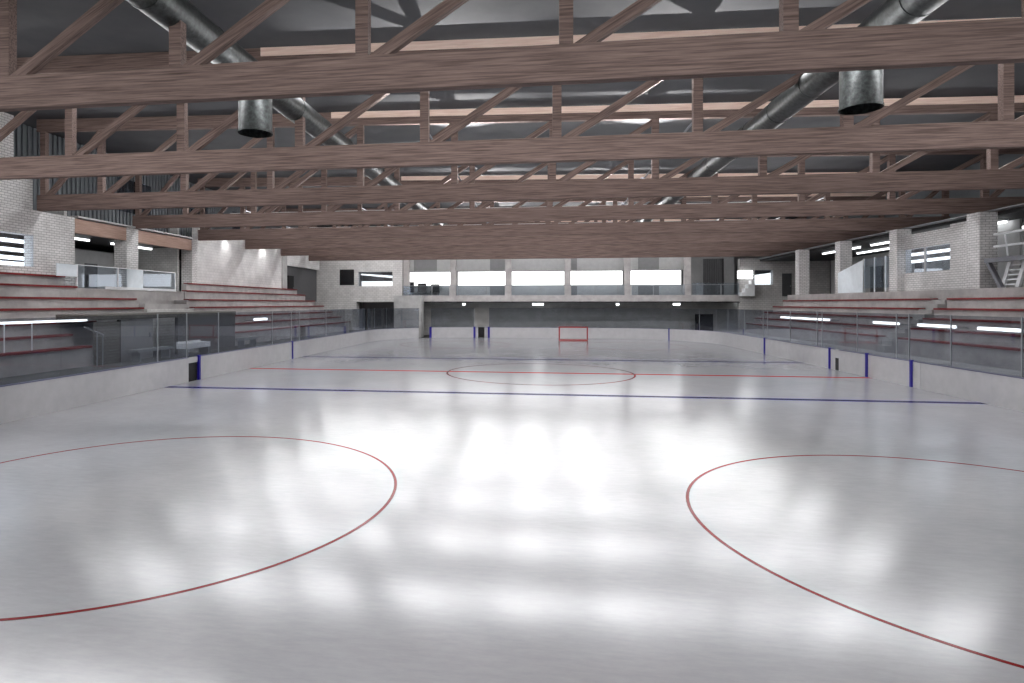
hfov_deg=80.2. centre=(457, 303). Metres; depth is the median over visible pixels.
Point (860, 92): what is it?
air duct
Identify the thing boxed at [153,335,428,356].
floor
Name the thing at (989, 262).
platform
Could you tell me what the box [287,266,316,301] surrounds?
wall
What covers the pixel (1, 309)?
bench
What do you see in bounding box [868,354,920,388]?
board
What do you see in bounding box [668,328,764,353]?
board
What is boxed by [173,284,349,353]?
grandstand
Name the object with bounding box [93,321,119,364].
wall
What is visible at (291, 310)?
posts
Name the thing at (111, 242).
lamp
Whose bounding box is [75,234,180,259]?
ceiling
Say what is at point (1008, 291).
floor
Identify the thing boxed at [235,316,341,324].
bench
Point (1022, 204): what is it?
strip
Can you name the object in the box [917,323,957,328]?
lamp
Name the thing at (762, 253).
roof truss
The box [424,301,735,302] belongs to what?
floor
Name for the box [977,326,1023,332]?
lamp
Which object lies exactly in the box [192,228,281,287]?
wall
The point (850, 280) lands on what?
balustrade
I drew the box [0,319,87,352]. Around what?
railing
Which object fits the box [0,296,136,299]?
bench
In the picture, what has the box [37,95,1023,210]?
roof truss
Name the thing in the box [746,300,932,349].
grandstand
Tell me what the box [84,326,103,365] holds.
handrail
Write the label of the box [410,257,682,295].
wall
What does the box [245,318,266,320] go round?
lamp
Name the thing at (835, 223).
roof truss
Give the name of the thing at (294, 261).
lintel
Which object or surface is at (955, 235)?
wall
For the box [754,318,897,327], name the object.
bench
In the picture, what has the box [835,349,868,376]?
board
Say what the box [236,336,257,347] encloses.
bench
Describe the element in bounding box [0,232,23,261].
wall
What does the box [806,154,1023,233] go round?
wall
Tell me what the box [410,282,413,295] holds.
balcony chair
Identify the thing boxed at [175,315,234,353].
wall
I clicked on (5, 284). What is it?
bench
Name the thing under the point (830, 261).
wall
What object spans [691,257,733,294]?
wall
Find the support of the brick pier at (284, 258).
on the floor at (425, 336)
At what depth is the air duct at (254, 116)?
16.00 m
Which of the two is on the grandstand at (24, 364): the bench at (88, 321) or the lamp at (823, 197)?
the bench at (88, 321)
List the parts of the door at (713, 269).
door frame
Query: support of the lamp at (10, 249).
attached to the wall at (4, 235)
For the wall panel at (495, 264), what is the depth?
63.05 m
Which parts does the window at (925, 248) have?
frame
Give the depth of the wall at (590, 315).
63.01 m
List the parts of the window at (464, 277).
frame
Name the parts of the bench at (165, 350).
leg, seat, leg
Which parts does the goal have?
frame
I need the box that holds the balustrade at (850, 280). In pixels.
[838,260,862,292]
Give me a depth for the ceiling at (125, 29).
20.29 m
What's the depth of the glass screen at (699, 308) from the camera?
51.10 m
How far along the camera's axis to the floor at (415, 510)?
9.10 m
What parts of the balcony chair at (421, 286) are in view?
backrest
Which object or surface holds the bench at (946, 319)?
on the grandstand at (998, 358)
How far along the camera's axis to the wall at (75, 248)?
50.54 m
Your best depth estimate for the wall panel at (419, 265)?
64.09 m
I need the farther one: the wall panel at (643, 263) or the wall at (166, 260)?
the wall panel at (643, 263)
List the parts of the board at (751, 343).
cap rail, gate post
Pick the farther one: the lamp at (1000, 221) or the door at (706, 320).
the door at (706, 320)
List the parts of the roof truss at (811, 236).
post, post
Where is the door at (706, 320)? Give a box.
[695,314,712,330]
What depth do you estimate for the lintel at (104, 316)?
26.57 m
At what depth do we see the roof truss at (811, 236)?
43.16 m
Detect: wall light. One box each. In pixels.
[737,271,752,272]
[737,274,752,275]
[737,276,752,278]
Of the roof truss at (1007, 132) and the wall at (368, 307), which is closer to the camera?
the roof truss at (1007, 132)
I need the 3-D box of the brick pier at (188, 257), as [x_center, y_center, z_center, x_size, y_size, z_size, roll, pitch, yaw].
[-17.695,-0.388,39.928,0.750,7.655,0.640,0,0,8]
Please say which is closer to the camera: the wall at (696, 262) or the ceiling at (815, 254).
the ceiling at (815, 254)
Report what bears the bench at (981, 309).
on the grandstand at (998, 358)
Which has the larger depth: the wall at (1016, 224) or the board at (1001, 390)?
the wall at (1016, 224)
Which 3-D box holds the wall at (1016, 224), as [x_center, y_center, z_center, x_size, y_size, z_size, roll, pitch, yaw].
[26.803,-2.345,31.901,0.100,3.250,7.300,0,0,8]
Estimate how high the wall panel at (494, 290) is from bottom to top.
0.980 m
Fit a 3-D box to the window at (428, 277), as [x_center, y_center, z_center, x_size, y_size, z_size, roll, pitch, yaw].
[-3.003,-2.660,64.129,4.900,1.520,0.120,0,0,8]
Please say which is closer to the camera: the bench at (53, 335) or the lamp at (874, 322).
the bench at (53, 335)
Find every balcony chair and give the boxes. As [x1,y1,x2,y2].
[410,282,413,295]
[417,283,425,295]
[430,284,438,295]
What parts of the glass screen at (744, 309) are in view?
post, post, post, post, post, post, post, post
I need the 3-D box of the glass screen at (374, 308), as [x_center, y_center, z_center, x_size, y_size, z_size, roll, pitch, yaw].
[-6.280,1.363,56.270,1.012,1.906,7.484,0,0,34]
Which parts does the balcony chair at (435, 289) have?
backrest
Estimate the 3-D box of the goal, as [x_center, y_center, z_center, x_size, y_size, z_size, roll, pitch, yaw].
[10.534,2.724,55.365,2.620,1.307,1.105,0,0,8]
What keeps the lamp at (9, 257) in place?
attached to the wall at (4, 235)
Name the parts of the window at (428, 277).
frame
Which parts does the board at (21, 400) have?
cap rail, gate rail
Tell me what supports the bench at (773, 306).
on the grandstand at (848, 340)
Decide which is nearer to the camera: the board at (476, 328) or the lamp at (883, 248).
the lamp at (883, 248)
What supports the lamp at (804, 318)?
attached to the grandstand at (848, 340)
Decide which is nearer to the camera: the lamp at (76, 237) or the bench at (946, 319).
the bench at (946, 319)
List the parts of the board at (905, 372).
cap rail, gate post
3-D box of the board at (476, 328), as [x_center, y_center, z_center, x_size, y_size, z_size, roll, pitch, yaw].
[1.861,2.850,60.283,0.320,1.060,0.162,0,0,8]
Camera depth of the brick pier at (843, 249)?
40.67 m
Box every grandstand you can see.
[0,274,143,377]
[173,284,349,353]
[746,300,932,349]
[897,299,1023,370]
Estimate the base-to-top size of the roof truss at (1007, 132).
4.141 m
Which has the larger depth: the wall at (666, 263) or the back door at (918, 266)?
the wall at (666, 263)
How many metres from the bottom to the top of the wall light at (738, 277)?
0.210 m
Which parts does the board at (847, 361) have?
gate post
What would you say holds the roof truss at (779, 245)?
attached to the wall at (219, 262)
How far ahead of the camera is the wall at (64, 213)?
29.52 m
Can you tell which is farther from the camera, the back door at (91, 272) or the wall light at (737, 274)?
the wall light at (737, 274)
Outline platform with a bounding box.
[984,255,1023,287]
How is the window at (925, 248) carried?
in the wall at (955, 235)
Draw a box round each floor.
[0,330,362,384]
[0,338,1023,682]
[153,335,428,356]
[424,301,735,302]
[730,332,1023,376]
[787,287,1023,299]
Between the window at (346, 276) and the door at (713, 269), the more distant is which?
the window at (346, 276)
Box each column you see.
[403,260,409,295]
[450,260,456,294]
[505,259,510,294]
[565,258,570,294]
[624,258,630,294]
[683,257,690,294]
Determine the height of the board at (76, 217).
0.090 m
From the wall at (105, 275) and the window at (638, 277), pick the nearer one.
the wall at (105, 275)
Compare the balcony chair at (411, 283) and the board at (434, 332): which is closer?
the board at (434, 332)
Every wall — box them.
[0,112,74,285]
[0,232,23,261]
[14,124,297,238]
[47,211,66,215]
[75,248,180,290]
[75,249,113,288]
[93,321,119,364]
[138,228,178,290]
[144,309,193,347]
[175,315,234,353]
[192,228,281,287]
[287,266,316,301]
[315,258,829,331]
[363,272,393,329]
[394,295,423,337]
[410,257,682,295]
[424,303,737,334]
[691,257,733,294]
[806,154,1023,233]
[830,261,830,293]
[831,232,1023,293]
[904,221,966,290]
[922,219,1021,286]
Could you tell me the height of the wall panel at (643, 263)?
1.350 m
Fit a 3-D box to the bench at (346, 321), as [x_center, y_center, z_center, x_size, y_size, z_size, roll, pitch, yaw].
[-11.489,1.673,45.266,0.340,0.085,21.400,0,0,8]
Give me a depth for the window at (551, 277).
62.59 m
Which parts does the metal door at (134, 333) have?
door frame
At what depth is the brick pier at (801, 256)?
47.09 m
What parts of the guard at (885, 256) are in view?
post, post, post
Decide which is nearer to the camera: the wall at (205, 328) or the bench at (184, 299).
the wall at (205, 328)
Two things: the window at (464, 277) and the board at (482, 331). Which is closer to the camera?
the board at (482, 331)
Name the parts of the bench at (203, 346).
leg, backrest, seat, leg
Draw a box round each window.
[339,269,354,285]
[361,274,392,285]
[410,271,449,285]
[458,271,504,284]
[512,270,563,284]
[571,270,621,284]
[631,270,680,284]
[755,273,770,284]
[924,246,930,271]
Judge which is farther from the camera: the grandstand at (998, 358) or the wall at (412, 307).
the wall at (412, 307)
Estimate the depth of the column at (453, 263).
62.24 m
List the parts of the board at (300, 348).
cap rail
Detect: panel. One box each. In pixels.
[56,263,76,276]
[126,269,142,287]
[414,260,436,270]
[414,286,436,295]
[490,259,504,269]
[490,286,504,294]
[571,258,576,269]
[571,286,576,294]
[638,258,658,268]
[638,286,658,294]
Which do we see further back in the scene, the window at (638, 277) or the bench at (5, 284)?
the window at (638, 277)
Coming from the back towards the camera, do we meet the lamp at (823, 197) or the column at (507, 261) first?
the column at (507, 261)
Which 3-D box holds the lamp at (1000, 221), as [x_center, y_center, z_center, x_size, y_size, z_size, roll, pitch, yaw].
[26.499,-3.947,31.892,0.200,0.175,6.300,0,0,8]
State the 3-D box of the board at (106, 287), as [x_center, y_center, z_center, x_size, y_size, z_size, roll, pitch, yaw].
[-17.163,-0.790,33.072,0.038,0.140,5.900,0,0,8]
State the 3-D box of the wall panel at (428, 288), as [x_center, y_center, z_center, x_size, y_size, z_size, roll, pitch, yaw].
[-3.429,-1.330,64.117,2.480,0.980,0.040,0,0,8]
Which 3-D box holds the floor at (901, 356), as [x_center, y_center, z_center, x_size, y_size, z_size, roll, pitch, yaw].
[20.183,2.925,28.668,2.040,1.010,45.500,0,0,8]
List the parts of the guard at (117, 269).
post, post, rail, post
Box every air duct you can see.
[126,0,447,225]
[635,0,947,221]
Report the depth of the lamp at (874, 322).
30.13 m
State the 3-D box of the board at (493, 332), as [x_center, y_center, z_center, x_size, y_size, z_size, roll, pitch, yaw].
[11.432,2.830,58.661,17.077,1.100,1.479,0,0,14]
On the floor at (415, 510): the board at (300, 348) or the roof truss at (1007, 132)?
the board at (300, 348)
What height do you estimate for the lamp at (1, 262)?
0.180 m
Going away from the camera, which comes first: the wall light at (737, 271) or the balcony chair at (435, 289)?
the wall light at (737, 271)
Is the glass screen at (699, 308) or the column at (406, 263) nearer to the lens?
the glass screen at (699, 308)
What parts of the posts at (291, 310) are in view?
post, post, post, post, post, post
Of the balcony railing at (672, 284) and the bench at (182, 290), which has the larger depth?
the balcony railing at (672, 284)
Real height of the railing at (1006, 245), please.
1.133 m
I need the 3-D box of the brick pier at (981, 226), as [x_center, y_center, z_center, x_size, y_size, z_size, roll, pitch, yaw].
[24.343,-2.460,28.124,0.750,3.510,0.850,0,0,8]
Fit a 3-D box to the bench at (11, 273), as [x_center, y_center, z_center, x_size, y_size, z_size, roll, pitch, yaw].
[-20.050,-1.278,18.252,0.340,0.085,20.750,0,0,8]
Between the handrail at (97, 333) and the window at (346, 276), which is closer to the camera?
the handrail at (97, 333)
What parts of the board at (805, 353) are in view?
cap rail, gate post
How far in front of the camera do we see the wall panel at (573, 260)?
61.99 m
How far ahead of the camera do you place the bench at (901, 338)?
24.79 m
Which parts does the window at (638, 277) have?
frame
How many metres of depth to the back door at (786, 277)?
57.34 m
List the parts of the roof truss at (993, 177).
post, post, post, post, post, post, post, post, post, post, post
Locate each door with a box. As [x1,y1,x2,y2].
[85,263,97,288]
[117,318,152,361]
[287,275,293,288]
[695,314,712,330]
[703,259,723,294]
[782,273,791,295]
[870,266,883,291]
[915,263,921,272]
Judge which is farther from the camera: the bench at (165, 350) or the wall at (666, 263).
the wall at (666, 263)
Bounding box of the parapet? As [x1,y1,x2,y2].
[78,288,183,306]
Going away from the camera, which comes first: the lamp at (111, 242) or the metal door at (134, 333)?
the metal door at (134, 333)
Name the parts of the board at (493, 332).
cap rail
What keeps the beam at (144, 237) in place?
attached to the brick pier at (126, 251)
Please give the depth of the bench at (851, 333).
36.83 m
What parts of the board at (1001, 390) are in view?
cap rail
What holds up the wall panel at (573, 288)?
attached to the wall at (666, 263)
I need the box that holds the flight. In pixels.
[875,300,946,352]
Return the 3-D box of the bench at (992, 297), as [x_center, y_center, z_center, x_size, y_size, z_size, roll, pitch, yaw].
[22.006,-0.228,15.802,0.340,0.085,27.300,0,0,8]
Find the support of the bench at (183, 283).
on the grandstand at (263, 336)
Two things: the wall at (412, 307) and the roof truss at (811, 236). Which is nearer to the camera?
the roof truss at (811, 236)
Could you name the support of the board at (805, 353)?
on the floor at (415, 510)
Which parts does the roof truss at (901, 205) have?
post, post, post, post, post, post, post, post, post, post, post, post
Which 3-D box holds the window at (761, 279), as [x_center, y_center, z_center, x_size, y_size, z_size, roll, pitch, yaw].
[29.176,-2.470,58.096,1.800,1.500,0.650,0,0,8]
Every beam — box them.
[75,219,125,240]
[138,230,191,249]
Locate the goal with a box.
[559,326,587,340]
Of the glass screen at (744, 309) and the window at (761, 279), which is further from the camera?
the window at (761, 279)
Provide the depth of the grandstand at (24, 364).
23.99 m
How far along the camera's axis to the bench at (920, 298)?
36.56 m
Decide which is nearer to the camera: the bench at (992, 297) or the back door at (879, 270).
the bench at (992, 297)
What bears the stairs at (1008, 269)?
on the floor at (1008, 291)
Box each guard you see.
[75,264,175,288]
[863,256,885,291]
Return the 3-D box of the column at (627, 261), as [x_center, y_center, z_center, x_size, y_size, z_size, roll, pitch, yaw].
[16.816,-3.130,60.115,0.600,4.580,0.500,0,0,8]
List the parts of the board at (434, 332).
gate post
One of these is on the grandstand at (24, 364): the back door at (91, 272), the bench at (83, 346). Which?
the bench at (83, 346)
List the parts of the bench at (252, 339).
leg, seat, leg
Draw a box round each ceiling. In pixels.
[5,0,1023,226]
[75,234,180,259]
[760,207,1023,260]
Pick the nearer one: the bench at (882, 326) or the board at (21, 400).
the board at (21, 400)
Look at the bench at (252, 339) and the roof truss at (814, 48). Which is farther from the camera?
the bench at (252, 339)
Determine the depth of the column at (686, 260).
59.10 m
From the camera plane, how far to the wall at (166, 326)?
32.12 m
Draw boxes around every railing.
[431,284,738,295]
[993,229,1023,255]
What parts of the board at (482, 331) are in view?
board panel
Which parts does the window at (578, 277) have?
frame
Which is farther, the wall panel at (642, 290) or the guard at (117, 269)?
the wall panel at (642, 290)
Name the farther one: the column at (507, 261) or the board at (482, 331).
the column at (507, 261)
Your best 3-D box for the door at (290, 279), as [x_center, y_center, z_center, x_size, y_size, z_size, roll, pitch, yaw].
[-15.650,-1.570,56.786,0.110,2.100,1.300,0,0,8]
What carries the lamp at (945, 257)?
attached to the wall at (1016, 224)
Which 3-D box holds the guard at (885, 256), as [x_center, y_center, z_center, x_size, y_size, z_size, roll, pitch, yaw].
[25.678,-1.785,36.851,0.070,2.170,3.605,0,0,8]
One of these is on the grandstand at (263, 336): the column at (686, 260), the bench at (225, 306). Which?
the bench at (225, 306)
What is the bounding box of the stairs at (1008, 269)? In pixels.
[1002,261,1023,287]
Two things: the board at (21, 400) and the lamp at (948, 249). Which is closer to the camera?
the board at (21, 400)
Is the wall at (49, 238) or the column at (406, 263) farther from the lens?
the column at (406, 263)
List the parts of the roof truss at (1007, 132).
post, post, post, post, post, post, post, post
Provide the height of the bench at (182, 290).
0.085 m
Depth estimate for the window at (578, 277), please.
61.79 m
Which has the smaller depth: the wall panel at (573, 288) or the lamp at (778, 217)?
the lamp at (778, 217)
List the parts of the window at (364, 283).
lit panel, lit panel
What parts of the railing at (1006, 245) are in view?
post, rail, rail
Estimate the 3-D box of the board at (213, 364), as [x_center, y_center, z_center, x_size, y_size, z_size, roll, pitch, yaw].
[-10.884,2.830,31.951,0.210,1.100,10.220,0,0,8]
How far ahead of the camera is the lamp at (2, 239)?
26.81 m
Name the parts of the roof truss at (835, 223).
post, post, post, post, post, post, post, post, post, post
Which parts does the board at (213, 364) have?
gate post, cap rail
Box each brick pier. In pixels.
[114,227,137,286]
[181,239,196,290]
[282,256,286,288]
[795,249,808,294]
[835,241,851,292]
[889,229,910,290]
[967,211,997,288]
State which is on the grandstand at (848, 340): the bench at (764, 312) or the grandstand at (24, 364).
the bench at (764, 312)
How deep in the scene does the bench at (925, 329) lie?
25.27 m
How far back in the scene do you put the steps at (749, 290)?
57.10 m
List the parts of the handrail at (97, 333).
rail, post, post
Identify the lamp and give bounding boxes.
[0,237,23,243]
[0,246,23,252]
[0,255,23,260]
[0,261,23,265]
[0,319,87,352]
[75,236,90,240]
[109,241,152,249]
[230,197,832,213]
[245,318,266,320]
[286,217,779,227]
[795,317,838,320]
[821,245,861,253]
[856,247,888,253]
[869,240,888,245]
[873,321,910,324]
[911,248,949,256]
[911,256,949,263]
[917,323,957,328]
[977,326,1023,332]
[998,219,1008,223]
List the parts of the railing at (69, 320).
post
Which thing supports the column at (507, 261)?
on the wall at (343, 301)
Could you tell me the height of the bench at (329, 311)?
0.085 m
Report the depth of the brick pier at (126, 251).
33.41 m
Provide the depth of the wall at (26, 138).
32.96 m
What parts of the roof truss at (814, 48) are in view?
post, post, post, post, post, post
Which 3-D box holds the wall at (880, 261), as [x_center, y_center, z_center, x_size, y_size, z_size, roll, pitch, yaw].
[31.240,-2.420,28.922,0.200,3.600,56.000,0,0,8]
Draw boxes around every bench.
[0,272,64,276]
[0,283,77,287]
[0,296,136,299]
[0,307,143,310]
[0,320,96,325]
[0,334,72,340]
[0,345,91,356]
[127,346,173,361]
[176,340,209,355]
[182,290,305,295]
[183,283,296,289]
[184,299,314,301]
[189,306,323,307]
[235,311,330,316]
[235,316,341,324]
[235,321,350,333]
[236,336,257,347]
[746,323,885,336]
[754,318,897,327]
[764,312,912,318]
[773,306,924,309]
[782,298,937,300]
[897,337,1023,351]
[910,328,1023,336]
[922,318,1023,323]
[933,308,1023,310]
[947,297,1023,299]
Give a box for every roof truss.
[0,0,1023,111]
[0,17,1023,179]
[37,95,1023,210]
[132,148,1023,228]
[197,172,949,240]
[245,192,885,248]
[280,208,834,255]
[309,219,794,260]
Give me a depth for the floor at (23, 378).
24.10 m
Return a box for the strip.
[758,203,1023,258]
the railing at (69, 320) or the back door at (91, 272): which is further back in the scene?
the back door at (91, 272)
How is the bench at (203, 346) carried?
on the floor at (23, 378)
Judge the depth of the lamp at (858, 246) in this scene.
45.60 m
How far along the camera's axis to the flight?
29.86 m
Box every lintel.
[56,311,235,320]
[287,256,318,269]
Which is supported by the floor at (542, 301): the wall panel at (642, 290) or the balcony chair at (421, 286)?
the balcony chair at (421, 286)
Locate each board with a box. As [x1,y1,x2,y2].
[0,357,197,423]
[70,216,192,238]
[105,286,175,291]
[197,342,291,379]
[290,327,418,358]
[429,327,474,337]
[475,327,477,337]
[478,327,487,337]
[488,327,667,339]
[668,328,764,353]
[765,338,834,369]
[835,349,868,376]
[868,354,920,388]
[920,362,1023,411]
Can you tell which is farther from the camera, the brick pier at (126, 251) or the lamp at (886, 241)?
the lamp at (886, 241)
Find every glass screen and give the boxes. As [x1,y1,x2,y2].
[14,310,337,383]
[374,308,401,328]
[699,308,720,331]
[744,309,1022,376]
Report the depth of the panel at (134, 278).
32.36 m
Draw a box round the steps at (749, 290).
[739,280,754,295]
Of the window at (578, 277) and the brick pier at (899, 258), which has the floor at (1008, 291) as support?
the brick pier at (899, 258)
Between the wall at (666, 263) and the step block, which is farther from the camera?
the wall at (666, 263)
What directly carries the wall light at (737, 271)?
attached to the wall at (343, 301)
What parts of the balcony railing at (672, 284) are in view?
rail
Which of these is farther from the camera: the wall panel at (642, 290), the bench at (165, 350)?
the wall panel at (642, 290)
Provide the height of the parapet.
1.220 m
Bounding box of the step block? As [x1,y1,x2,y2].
[139,304,187,308]
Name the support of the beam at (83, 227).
attached to the brick pier at (126, 251)

